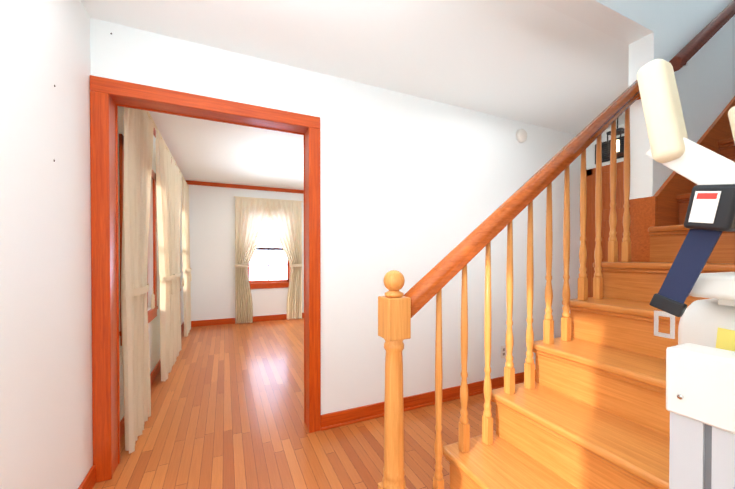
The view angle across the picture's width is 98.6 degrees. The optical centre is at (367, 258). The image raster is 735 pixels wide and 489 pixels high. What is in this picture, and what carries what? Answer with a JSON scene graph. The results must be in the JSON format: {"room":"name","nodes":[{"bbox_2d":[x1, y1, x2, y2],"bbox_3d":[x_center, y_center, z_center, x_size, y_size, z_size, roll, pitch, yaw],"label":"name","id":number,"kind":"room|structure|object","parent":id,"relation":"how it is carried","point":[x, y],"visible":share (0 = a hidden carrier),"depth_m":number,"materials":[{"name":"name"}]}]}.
{"room":"entrance hall","nodes":[
{"label":"entrance hall","id":0,"kind":"room"},
{"bbox_2d":[0,0,182,488],"bbox_3d":[-1.550,-0.039,1.729,0.120,2.460,7.970,0,1,-24],"label":"wall","id":1,"kind":"structure","parent":0,"point":[46,434],"depth_m":1.26,"materials":[{"name":"white paint"}]},
{"bbox_2d":[78,465,95,488],"bbox_3d":[-0.650,1.158,-0.097,0.016,0.100,3.880,0,1,-24],"label":"baseboard","id":2,"kind":"structure","parent":1,"relation":"attached to","point":[89,481],"depth_m":1.61,"materials":[{"name":"brown wood"}]},
{"bbox_2d":[119,134,157,345],"bbox_3d":[-1.914,-0.127,2.623,0.099,1.420,1.180,0,1,-24],"label":"window","id":3,"kind":"structure","parent":1,"relation":"in","point":[152,314],"depth_m":2.82,"materials":[{"name":"brown wood"}]},
{"bbox_2d":[121,107,174,452],"bbox_3d":[-1.789,0.019,2.680,0.133,2.303,1.760,0,1,-24],"label":"curtain","id":4,"kind":"object","parent":1,"relation":"hanging from","point":[139,125],"visible":0.98,"depth_m":2.17,"materials":[{"name":"beige fabric"}]},
{"bbox_2d":[120,322,183,439],"bbox_3d":[-2.291,1.124,3.556,0.016,0.100,3.810,0,1,-24],"label":"baseboard","id":5,"kind":"structure","parent":1,"relation":"attached to","point":[157,368],"depth_m":3.01,"materials":[{"name":"brown wood"}]},
{"bbox_2d":[171,156,191,361],"bbox_3d":[-2.526,0.004,4.322,0.133,2.303,1.760,0,1,-24],"label":"curtain","id":6,"kind":"object","parent":1,"relation":"hanging from","point":[179,184],"visible":0.96,"depth_m":3.95,"materials":[{"name":"beige fabric"}]},
{"bbox_2d":[183,184,303,321],"bbox_3d":[-1.416,-0.079,6.092,3.700,2.460,0.120,0,1,-24],"label":"wall","id":7,"kind":"structure","parent":0,"point":[212,232],"depth_m":5.50,"materials":[{"name":"white paint"}]},
{"bbox_2d":[185,180,303,193],"bbox_3d":[-1.431,-1.276,5.992,3.540,0.065,0.030,0,1,-24],"label":"crown molding","id":8,"kind":"structure","parent":7,"relation":"attached to","point":[189,182],"depth_m":5.63,"materials":[{"name":"brown wood"}]},
{"bbox_2d":[191,313,303,326],"bbox_3d":[-1.434,1.102,6.021,3.540,0.100,0.016,0,1,-24],"label":"baseboard","id":9,"kind":"structure","parent":7,"relation":"attached to","point":[281,316],"depth_m":5.57,"materials":[{"name":"brown wood"}]},
{"bbox_2d":[234,196,302,323],"bbox_3d":[-1.774,0.031,5.744,1.200,2.223,0.133,0,1,-24],"label":"curtain","id":10,"kind":"object","parent":7,"relation":"hanging from","point":[253,216],"visible":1,"depth_m":5.70,"materials":[{"name":"beige fabric"}]},
{"bbox_2d":[248,222,290,288],"bbox_3d":[-1.831,-0.157,5.867,0.940,1.420,0.099,0,1,-24],"label":"window","id":11,"kind":"structure","parent":7,"relation":"in","point":[260,284],"depth_m":5.89,"materials":[{"name":"brown wood"}]},
{"bbox_2d":[93,318,495,488],"bbox_3d":[1.124,1.229,3.013,6.200,0.100,8.100,0,1,-24],"label":"floor","id":12,"kind":"structure","parent":0,"point":[227,406],"depth_m":2.18,"materials":[{"name":"brown wood"}]},
{"bbox_2d":[378,80,734,488],"bbox_3d":[1.954,-0.361,1.522,3.756,3.108,1.024,0,1,-24],"label":"staircase","id":13,"kind":"structure","parent":12,"relation":"on","point":[582,405],"depth_m":1.35,"materials":[{"name":"brown wood"}]},
{"bbox_2d":[637,59,734,488],"bbox_3d":[2.044,-0.384,1.212,3.046,2.376,0.356,0,1,-24],"label":"stairlift","id":14,"kind":"object","parent":13,"relation":"attached to","point":[700,381],"visible":1,"depth_m":0.67,"materials":[{"name":"plastic"},{"name":"metal"},{"name":"fabric"}]},
{"bbox_2d":[90,17,580,414],"bbox_3d":[1.252,-0.050,2.961,6.000,2.460,0.120,0,1,-24],"label":"wall","id":15,"kind":"structure","parent":0,"point":[414,190],"depth_m":2.43,"materials":[{"name":"white paint"}]},
{"bbox_2d":[90,75,320,482],"bbox_3d":[-0.919,0.114,1.987,1.239,2.150,0.160,0,1,-24],"label":"door frame","id":16,"kind":"structure","parent":15,"relation":"attached to","point":[108,96],"depth_m":1.78,"materials":[{"name":"brown wood"}]},
{"bbox_2d":[321,372,523,430],"bbox_3d":[0.986,1.132,2.771,2.870,0.100,0.028,0,1,-24],"label":"baseboard","id":17,"kind":"structure","parent":15,"relation":"attached to","point":[349,416],"depth_m":2.47,"materials":[{"name":"brown wood"}]},
{"bbox_2d":[501,345,505,357],"bbox_3d":[1.246,0.856,2.896,0.070,0.114,0.007,0,1,-24],"label":"electrical outlet plate","id":18,"kind":"object","parent":15,"relation":"attached to","point":[503,351],"visible":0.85,"depth_m":2.89,"materials":[{"name":"white plastic"}]},
{"bbox_2d":[516,129,526,142],"bbox_3d":[1.442,-1.146,2.951,0.124,0.124,0.034,0,1,-24],"label":"smoke detector","id":19,"kind":"object","parent":15,"relation":"attached to","point":[521,135],"visible":1,"depth_m":2.94,"materials":[{"name":"white plastic"}]},
{"bbox_2d":[81,0,628,189],"bbox_3d":[1.187,-1.415,2.946,6.120,0.270,7.970,0,1,-24],"label":"ceiling","id":20,"kind":"structure","parent":0,"point":[534,62],"depth_m":1.97,"materials":[{"name":"white paint"}]},
{"bbox_2d":[606,118,624,156],"bbox_3d":[2.175,-1.087,2.752,0.112,0.381,0.112,0,1,-24],"label":"pendant lantern","id":21,"kind":"object","parent":20,"relation":"hanging from","point":[619,131],"visible":0.42,"depth_m":2.74,"materials":[{"name":"black metal"}]},
{"bbox_2d":[586,124,624,169],"bbox_3d":[2.557,-0.050,2.911,0.120,2.460,1.040,0,1,-24],"label":"wall","id":22,"kind":"structure","parent":0,"point":[590,156],"depth_m":3.25,"materials":[{"name":"white paint"}]},
{"bbox_2d":[585,161,623,296],"bbox_3d":[2.448,0.130,2.897,0.090,2.100,0.920,0,1,-24],"label":"hall door","id":23,"kind":"structure","parent":22,"relation":"in","point":[590,241],"depth_m":3.16,"materials":[{"name":"brown wood"}]},
{"bbox_2d":[595,136,623,163],"bbox_3d":[2.467,-1.060,2.927,0.021,0.200,0.680,0,1,-24],"label":"air vent","id":24,"kind":"object","parent":22,"relation":"in","point":[605,158],"visible":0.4,"depth_m":3.13,"materials":[{"name":"black metal"}]},
{"bbox_2d":[535,0,734,199],"bbox_3d":[2.229,-1.413,2.115,4.500,5.200,0.120,0,1,-24],"label":"wall","id":25,"kind":"structure","parent":0,"point":[647,31],"depth_m":1.86,"materials":[{"name":"white paint"}]},
{"bbox_2d":[669,0,734,71],"bbox_3d":[2.583,-1.810,2.152,1.980,1.563,0.094,0,1,-24],"label":"handrail","id":26,"kind":"object","parent":25,"relation":"attached to","point":[695,44],"depth_m":1.82,"materials":[{"name":"brown wood"}]},
{"label":"outside","id":27,"kind":"structure","parent":0,"visible":0},
{"bbox_2d":[249,219,286,280],"bbox_3d":[-1.984,-0.608,7.109,6.500,4.500,0.050,0,1,-24],"label":"sky","id":28,"kind":"structure","parent":27,"point":[276,257],"depth_m":7.00,"materials":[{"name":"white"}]}
]}

